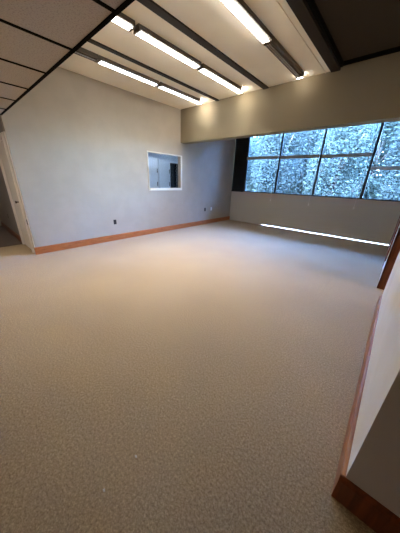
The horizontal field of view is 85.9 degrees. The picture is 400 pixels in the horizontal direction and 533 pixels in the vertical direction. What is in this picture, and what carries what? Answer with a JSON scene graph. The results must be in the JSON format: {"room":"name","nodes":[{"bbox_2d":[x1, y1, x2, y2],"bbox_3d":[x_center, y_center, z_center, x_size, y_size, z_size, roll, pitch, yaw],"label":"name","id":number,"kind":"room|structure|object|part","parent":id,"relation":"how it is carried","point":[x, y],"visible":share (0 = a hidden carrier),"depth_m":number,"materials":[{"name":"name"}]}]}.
{"room":"empty office room","nodes":[
{"label":"empty office room","id":0,"kind":"room"},
{"bbox_2d":[0,120,19,235],"bbox_3d":[-4.697,-1.950,5.153,3.665,2.500,0.120,20,28,38],"label":"wall","id":1,"kind":"structure","parent":0,"point":[5,204],"depth_m":5.27,"materials":[{"name":"beige paint"}]},
{"bbox_2d":[1,222,21,241],"bbox_3d":[-5.138,-0.960,5.834,2.710,0.130,0.020,20,28,38],"label":"baseboard","id":2,"kind":"structure","parent":1,"relation":"attached to","point":[7,228],"depth_m":5.69,"materials":[{"name":"red wood"}]},
{"bbox_2d":[0,0,124,113],"bbox_3d":[-2.546,-1.224,0.281,13.400,0.100,4.235,20,28,38],"label":"ceiling","id":3,"kind":"structure","parent":0,"point":[65,22],"depth_m":1.46,"materials":[{"name":"tile"}]},
{"bbox_2d":[0,0,114,109],"bbox_3d":[-2.515,-1.188,0.336,13.200,0.009,4.135,20,28,38],"label":"trim","id":4,"kind":"structure","parent":3,"relation":"attached to","point":[99,2],"depth_m":1.51,"materials":[{"name":"black metal"}]},
{"bbox_2d":[0,0,134,114],"bbox_3d":[-1.139,-1.729,1.782,13.200,0.033,0.025,20,28,38],"label":"trim","id":5,"kind":"structure","parent":3,"relation":"attached to","point":[126,3],"depth_m":1.55,"materials":[{"name":"black metal"}]},
{"bbox_2d":[0,67,235,246],"bbox_3d":[-1.026,-2.724,6.200,0.120,3.400,6.870,20,28,38],"label":"wall","id":6,"kind":"structure","parent":0,"point":[79,144],"depth_m":4.81,"materials":[{"name":"paint"}]},
{"bbox_2d":[0,131,34,252],"bbox_3d":[-3.702,-1.392,4.300,1.059,2.160,0.110,20,28,38],"label":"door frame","id":7,"kind":"structure","parent":6,"relation":"in","point":[6,162],"depth_m":4.24,"materials":[{"name":"beige paint"}]},
{"bbox_2d":[34,216,229,254],"bbox_3d":[-1.034,-1.191,6.752,0.020,0.145,6.895,20,28,38],"label":"baseboard","id":8,"kind":"structure","parent":6,"relation":"attached to","point":[68,245],"depth_m":5.54,"materials":[{"name":"orange wood"}]},
{"bbox_2d":[147,151,181,190],"bbox_3d":[-0.998,-2.710,6.191,0.120,0.968,1.245,20,28,38],"label":"window","id":9,"kind":"structure","parent":6,"relation":"in","point":[180,188],"depth_m":6.15,"materials":[{"name":"beige"}]},
{"bbox_2d":[148,153,177,160],"bbox_3d":[-2.481,-2.856,7.618,0.120,2.500,6.750,20,28,38],"label":"wall","id":10,"kind":"structure","parent":0,"point":[151,155],"depth_m":8.23,"materials":[{"name":"white"}]},
{"bbox_2d":[170,161,177,187],"bbox_3d":[-1.080,-3.217,9.052,0.030,2.200,0.790,20,28,38],"label":"door","id":11,"kind":"structure","parent":10,"relation":"in","point":[173,164],"depth_m":8.81,"materials":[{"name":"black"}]},
{"bbox_2d":[58,0,329,109],"bbox_3d":[-0.469,-3.399,3.404,3.955,0.120,4.205,20,28,38],"label":"ceiling","id":12,"kind":"structure","parent":0,"point":[212,20],"depth_m":3.25,"materials":[{"name":"white paint"}]},
{"bbox_2d":[74,47,98,61],"bbox_3d":[-2.055,-3.224,3.080,0.128,0.068,1.160,20,28,38],"label":"strip light","id":13,"kind":"object","parent":12,"relation":"attached to","point":[85,53],"visible":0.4,"depth_m":3.36,"materials":[{"name":"brown"}]},
{"bbox_2d":[112,12,135,31],"bbox_3d":[-1.212,-2.900,2.342,0.128,0.068,1.080,20,28,38],"label":"strip light","id":14,"kind":"object","parent":12,"relation":"attached to","point":[123,20],"visible":0.48,"depth_m":2.63,"materials":[{"name":"white plastic"}]},
{"bbox_2d":[96,55,158,86],"bbox_3d":[-1.263,-3.529,3.914,0.128,0.068,1.200,20,28,38],"label":"strip light","id":15,"kind":"object","parent":12,"relation":"attached to","point":[104,61],"visible":0.98,"depth_m":3.83,"materials":[{"name":"white plastic"}]},
{"bbox_2d":[87,39,218,100],"bbox_3d":[-0.869,-3.514,3.806,0.075,0.050,3.915,20,28,38],"label":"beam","id":16,"kind":"structure","parent":12,"relation":"attached to","point":[91,41],"depth_m":3.72,"materials":[{"name":"black"}]},
{"bbox_2d":[133,23,201,68],"bbox_3d":[-0.421,-3.205,3.176,0.128,0.068,1.200,20,28,38],"label":"strip light","id":17,"kind":"object","parent":12,"relation":"attached to","point":[140,30],"visible":0.98,"depth_m":3.07,"materials":[{"name":"white plastic"}]},
{"bbox_2d":[157,82,200,103],"bbox_3d":[-0.412,-3.857,4.812,0.128,0.068,1.280,20,28,38],"label":"strip light","id":18,"kind":"object","parent":12,"relation":"attached to","point":[161,85],"visible":0.99,"depth_m":4.71,"materials":[{"name":"white plastic"}]},
{"bbox_2d":[137,0,268,88],"bbox_3d":[0.061,-3.179,3.046,0.110,0.050,3.915,20,28,38],"label":"trim","id":19,"kind":"structure","parent":12,"relation":"attached to","point":[151,5],"depth_m":2.92,"materials":[{"name":"black metal"}]},
{"bbox_2d":[197,63,241,92],"bbox_3d":[0.437,-3.536,4.081,0.128,0.068,1.300,20,28,38],"label":"strip light","id":20,"kind":"object","parent":12,"relation":"attached to","point":[205,69],"visible":0.97,"depth_m":3.97,"materials":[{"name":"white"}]},
{"bbox_2d":[221,0,272,44],"bbox_3d":[0.499,-2.884,2.450,0.128,0.068,1.240,20,28,38],"label":"strip light","id":21,"kind":"object","parent":12,"relation":"attached to","point":[242,11],"visible":1,"depth_m":2.51,"materials":[{"name":"white plastic"}]},
{"bbox_2d":[264,36,303,78],"bbox_3d":[1.357,-3.215,3.355,0.128,0.068,1.320,20,28,38],"label":"strip light","id":22,"kind":"object","parent":12,"relation":"attached to","point":[275,47],"visible":0.97,"depth_m":3.27,"materials":[{"name":"brown"}]},
{"bbox_2d":[275,0,325,72],"bbox_3d":[0.887,-2.875,2.375,0.013,0.013,3.915,20,28,38],"label":"trim","id":23,"kind":"structure","parent":12,"relation":"attached to","point":[277,2],"depth_m":2.77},
{"bbox_2d":[286,0,340,72],"bbox_3d":[1.008,-2.861,2.265,0.135,0.100,3.915,20,28,38],"label":"trim","id":24,"kind":"structure","parent":12,"relation":"attached to","point":[301,9],"depth_m":2.72,"materials":[{"name":"black"}]},
{"bbox_2d":[0,220,388,532],"bbox_3d":[-0.361,0.243,3.604,13.600,0.156,11.250,20,28,38],"label":"floor","id":25,"kind":"structure","parent":0,"point":[226,357],"depth_m":1.75,"materials":[{"name":"beige carpet"}]},
{"bbox_2d":[148,157,158,187],"bbox_3d":[-1.844,-2.837,8.033,0.325,2.200,0.570,20,28,38],"label":"tall cabinet","id":26,"kind":"object","parent":25,"relation":"on","point":[153,162],"visible":0.37,"depth_m":7.77,"materials":[{"name":"white"}]},
{"bbox_3d":[-1.719,-3.549,7.654,0.020,0.530,0.546,20,28,38],"label":"door","id":27,"kind":"part","parent":26,"relation":"part of","materials":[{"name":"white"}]},
{"bbox_3d":[-1.754,-2.560,8.049,0.020,1.560,0.546,20,28,38],"label":"door","id":28,"kind":"part","parent":26,"relation":"part of","materials":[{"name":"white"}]},
{"bbox_2d":[158,158,169,187],"bbox_3d":[-1.455,-2.987,8.444,0.325,2.200,0.560,20,28,38],"label":"tall cabinet","id":29,"kind":"object","parent":25,"relation":"on","point":[163,164],"visible":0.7,"depth_m":8.11,"materials":[{"name":"white"}]},
{"bbox_3d":[-1.330,-3.699,8.065,0.020,0.530,0.536,20,28,38],"label":"door","id":30,"kind":"part","parent":29,"relation":"part of","materials":[{"name":"white"}]},
{"bbox_3d":[-1.364,-2.710,8.459,0.020,1.560,0.536,20,28,38],"label":"door","id":31,"kind":"part","parent":29,"relation":"part of","materials":[{"name":"white"}]},
{"bbox_2d":[181,51,399,143],"bbox_3d":[1.583,-3.330,4.511,5.505,0.935,0.240,20,28,38],"label":"beam","id":32,"kind":"structure","parent":0,"point":[365,92],"depth_m":4.03,"materials":[{"name":"brown paint"}]},
{"bbox_2d":[230,137,399,244],"bbox_3d":[3.352,-2.722,6.983,5.460,3.100,0.050,20,28,38],"label":"wall","id":33,"kind":"structure","parent":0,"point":[375,221],"depth_m":7.00,"materials":[{"name":"beige paint"}]},
{"bbox_2d":[243,137,273,193],"bbox_3d":[2.213,-3.677,7.712,1.258,1.940,0.072,20,28,38],"label":"window","id":34,"kind":"structure","parent":33,"relation":"attached to","point":[248,149],"depth_m":8.07,"materials":[{"name":"black metal"}]},
{"bbox_2d":[247,134,281,200],"bbox_3d":[2.167,-3.507,7.688,1.190,2.160,0.066,20,28,38],"label":"window blind","id":35,"kind":"object","parent":33,"relation":"attached to","point":[260,157],"visible":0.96,"depth_m":7.44,"materials":[{"name":"grey fabric"}]},
{"bbox_3d":[2.187,-3.826,7.571,1.190,0.090,0.032,20,28,38],"label":"rail","id":36,"kind":"part","parent":35,"relation":"part of","materials":[{"name":"grey metal"}]},
{"bbox_2d":[274,134,311,195],"bbox_3d":[3.153,-3.338,6.945,1.278,1.940,0.072,20,28,38],"label":"window","id":37,"kind":"structure","parent":33,"relation":"attached to","point":[283,135],"depth_m":7.30,"materials":[{"name":"black"}]},
{"bbox_2d":[280,129,323,205],"bbox_3d":[3.108,-3.149,6.926,1.215,2.200,0.066,20,28,38],"label":"window blind","id":38,"kind":"object","parent":33,"relation":"attached to","point":[316,155],"visible":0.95,"depth_m":6.68,"materials":[{"name":"grey fabric"}]},
{"bbox_3d":[3.126,-3.474,6.809,1.210,0.090,0.032,20,28,38],"label":"rail","id":39,"kind":"part","parent":38,"relation":"part of","materials":[{"name":"grey metal"}]},
{"bbox_2d":[312,129,359,198],"bbox_3d":[4.106,-2.995,6.167,1.293,1.940,0.072,20,28,38],"label":"window","id":40,"kind":"structure","parent":33,"relation":"attached to","point":[325,136],"depth_m":6.50,"materials":[{"name":"black"}]},
{"bbox_2d":[321,123,379,208],"bbox_3d":[4.060,-2.816,6.146,1.225,2.180,0.066,20,28,38],"label":"window blind","id":41,"kind":"object","parent":33,"relation":"attached to","point":[357,154],"visible":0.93,"depth_m":5.89,"materials":[{"name":"grey"}]},
{"bbox_3d":[4.079,-3.116,6.036,1.225,0.090,0.032,20,28,38],"label":"rail","id":42,"kind":"part","parent":41,"relation":"part of","materials":[{"name":"grey metal"}]},
{"bbox_3d":[4.465,-2.687,5.791,0.009,2.090,0.012,12,24,24],"label":"lift cord","id":43,"kind":"part","parent":41,"relation":"part of","materials":[{"name":"white plastic"}]},
{"bbox_2d":[360,122,399,201],"bbox_3d":[4.950,-2.690,5.478,0.985,1.940,0.072,20,28,38],"label":"window","id":44,"kind":"structure","parent":33,"relation":"attached to","point":[382,124],"depth_m":5.75,"materials":[{"name":"black"}]},
{"bbox_2d":[370,121,399,169],"bbox_3d":[4.901,-2.686,5.395,0.895,1.810,0.066,20,28,38],"label":"window blind","id":45,"kind":"object","parent":33,"relation":"attached to","point":[384,157],"visible":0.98,"depth_m":5.46,"materials":[{"name":"grey"}]},
{"bbox_3d":[4.903,-2.508,5.476,0.895,0.090,0.032,20,28,38],"label":"rail","id":46,"kind":"part","parent":45,"relation":"part of","materials":[{"name":"grey metal"}]},
{"bbox_2d":[315,0,399,60],"bbox_3d":[3.083,-2.184,0.480,5.560,0.100,4.205,20,28,38],"label":"ceiling","id":47,"kind":"structure","parent":0,"point":[358,28],"depth_m":2.72,"materials":[{"name":"brown paint"}]},
{"bbox_2d":[346,369,399,517],"bbox_3d":[2.309,0.179,-0.680,4.030,3.320,0.115,20,28,38],"label":"wall","id":48,"kind":"structure","parent":0,"point":[375,469],"depth_m":0.92,"materials":[{"name":"beige paint"}]},
{"bbox_2d":[331,474,399,532],"bbox_3d":[2.204,1.659,-0.138,4.052,0.165,0.022,20,28,38],"label":"baseboard","id":49,"kind":"structure","parent":48,"relation":"attached to","point":[380,519],"depth_m":1.01,"materials":[{"name":"red wood"}]},
{"bbox_2d":[346,251,399,474],"bbox_3d":[1.681,-0.704,1.371,0.120,3.400,2.600,20,28,38],"label":"wall","id":50,"kind":"structure","parent":0,"point":[384,361],"depth_m":1.23,"materials":[{"name":"beige paint"}]},
{"bbox_2d":[332,295,381,489],"bbox_3d":[1.558,0.786,1.994,0.022,0.165,2.553,20,28,38],"label":"baseboard","id":51,"kind":"structure","parent":50,"relation":"attached to","point":[349,436],"depth_m":1.44,"materials":[{"name":"red wood"}]},
{"bbox_2d":[385,225,399,263],"bbox_3d":[4.142,-1.677,4.028,0.120,3.400,3.580,20,28,38],"label":"wall","id":52,"kind":"structure","parent":0,"point":[399,225],"depth_m":4.01,"materials":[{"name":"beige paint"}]},
{"bbox_2d":[306,0,399,66],"bbox_3d":[1.618,-2.660,1.760,1.500,0.060,3.915,20,28,38],"label":"trim","id":53,"kind":"structure","parent":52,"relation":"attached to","point":[311,3],"depth_m":3.13,"materials":[{"name":"black"}]},
{"bbox_2d":[377,227,399,289],"bbox_3d":[2.950,-0.668,3.014,0.160,2.200,0.095,20,28,38],"label":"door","id":54,"kind":"structure","parent":52,"relation":"in","point":[395,249],"depth_m":3.24,"materials":[{"name":"red wood"}]},
{"bbox_2d":[383,216,399,264],"bbox_3d":[4.312,-1.210,4.558,0.020,2.150,1.650,20,28,38],"label":"door","id":55,"kind":"structure","parent":52,"relation":"in","point":[398,221],"depth_m":4.32,"materials":[{"name":"red wood"}]},
{"label":"outside","id":56,"kind":"structure","parent":0,"visible":0},
{"bbox_3d":[22.898,-4.617,26.003,80.000,0.200,50.700,20,28,38],"label":"ground","id":57,"kind":"structure","parent":56,"visible":0},
{"bbox_2d":[232,142,252,188],"bbox_3d":[1.988,-5.145,14.505,2.663,7.952,2.637,1,22,-3],"label":"leafy tree","id":58,"kind":"object","parent":57,"relation":"on","point":[249,163],"visible":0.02,"depth_m":13.43,"materials":[{"name":"green plant"}]},
{"bbox_2d":[245,139,272,190],"bbox_3d":[4.416,-6.452,18.287,3.862,7.737,3.097,16,25,31],"label":"leafy tree","id":59,"kind":"object","parent":57,"relation":"on","point":[249,187],"visible":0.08,"depth_m":17.04,"materials":[{"name":"green plant"}]},
{"bbox_2d":[251,131,307,192],"bbox_3d":[4.289,-4.452,12.549,2.944,8.263,2.436,20,28,38],"label":"leafy tree","id":60,"kind":"object","parent":57,"relation":"on","point":[265,183],"visible":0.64,"depth_m":11.56,"materials":[{"name":"green plant"}]},
{"bbox_2d":[279,129,336,194],"bbox_3d":[7.422,-6.144,15.519,3.961,9.407,3.235,16,25,31],"label":"leafy tree","id":61,"kind":"object","parent":57,"relation":"on","point":[299,187],"visible":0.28,"depth_m":14.60,"materials":[{"name":"green plant"}]},
{"bbox_2d":[248,126,399,194],"bbox_3d":[9.356,-7.674,19.649,29.480,9.311,3.830,20,28,38],"label":"hedge","id":62,"kind":"object","parent":57,"relation":"on","point":[253,139],"visible":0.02,"depth_m":16.21,"materials":[{"name":"green plant"}]},
{"bbox_2d":[303,123,380,197],"bbox_3d":[6.541,-3.512,10.770,2.836,7.982,2.427,9,23,16],"label":"leafy tree","id":63,"kind":"object","parent":57,"relation":"on","point":[337,169],"visible":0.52,"depth_m":9.81,"materials":[{"name":"green plant"}]},
{"bbox_2d":[338,121,399,198],"bbox_3d":[10.373,-5.028,13.153,3.130,9.278,3.926,-19,30,-41],"label":"leafy tree","id":64,"kind":"object","parent":57,"relation":"on","point":[371,191],"visible":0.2,"depth_m":12.40,"materials":[{"name":"green plant"}]},
{"bbox_2d":[377,128,399,199],"bbox_3d":[8.849,-2.832,8.810,2.326,8.318,2.916,-15,27,-37],"label":"leafy tree","id":65,"kind":"object","parent":57,"relation":"on","point":[388,195],"visible":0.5,"depth_m":8.91,"materials":[{"name":"green plant"}]}
]}

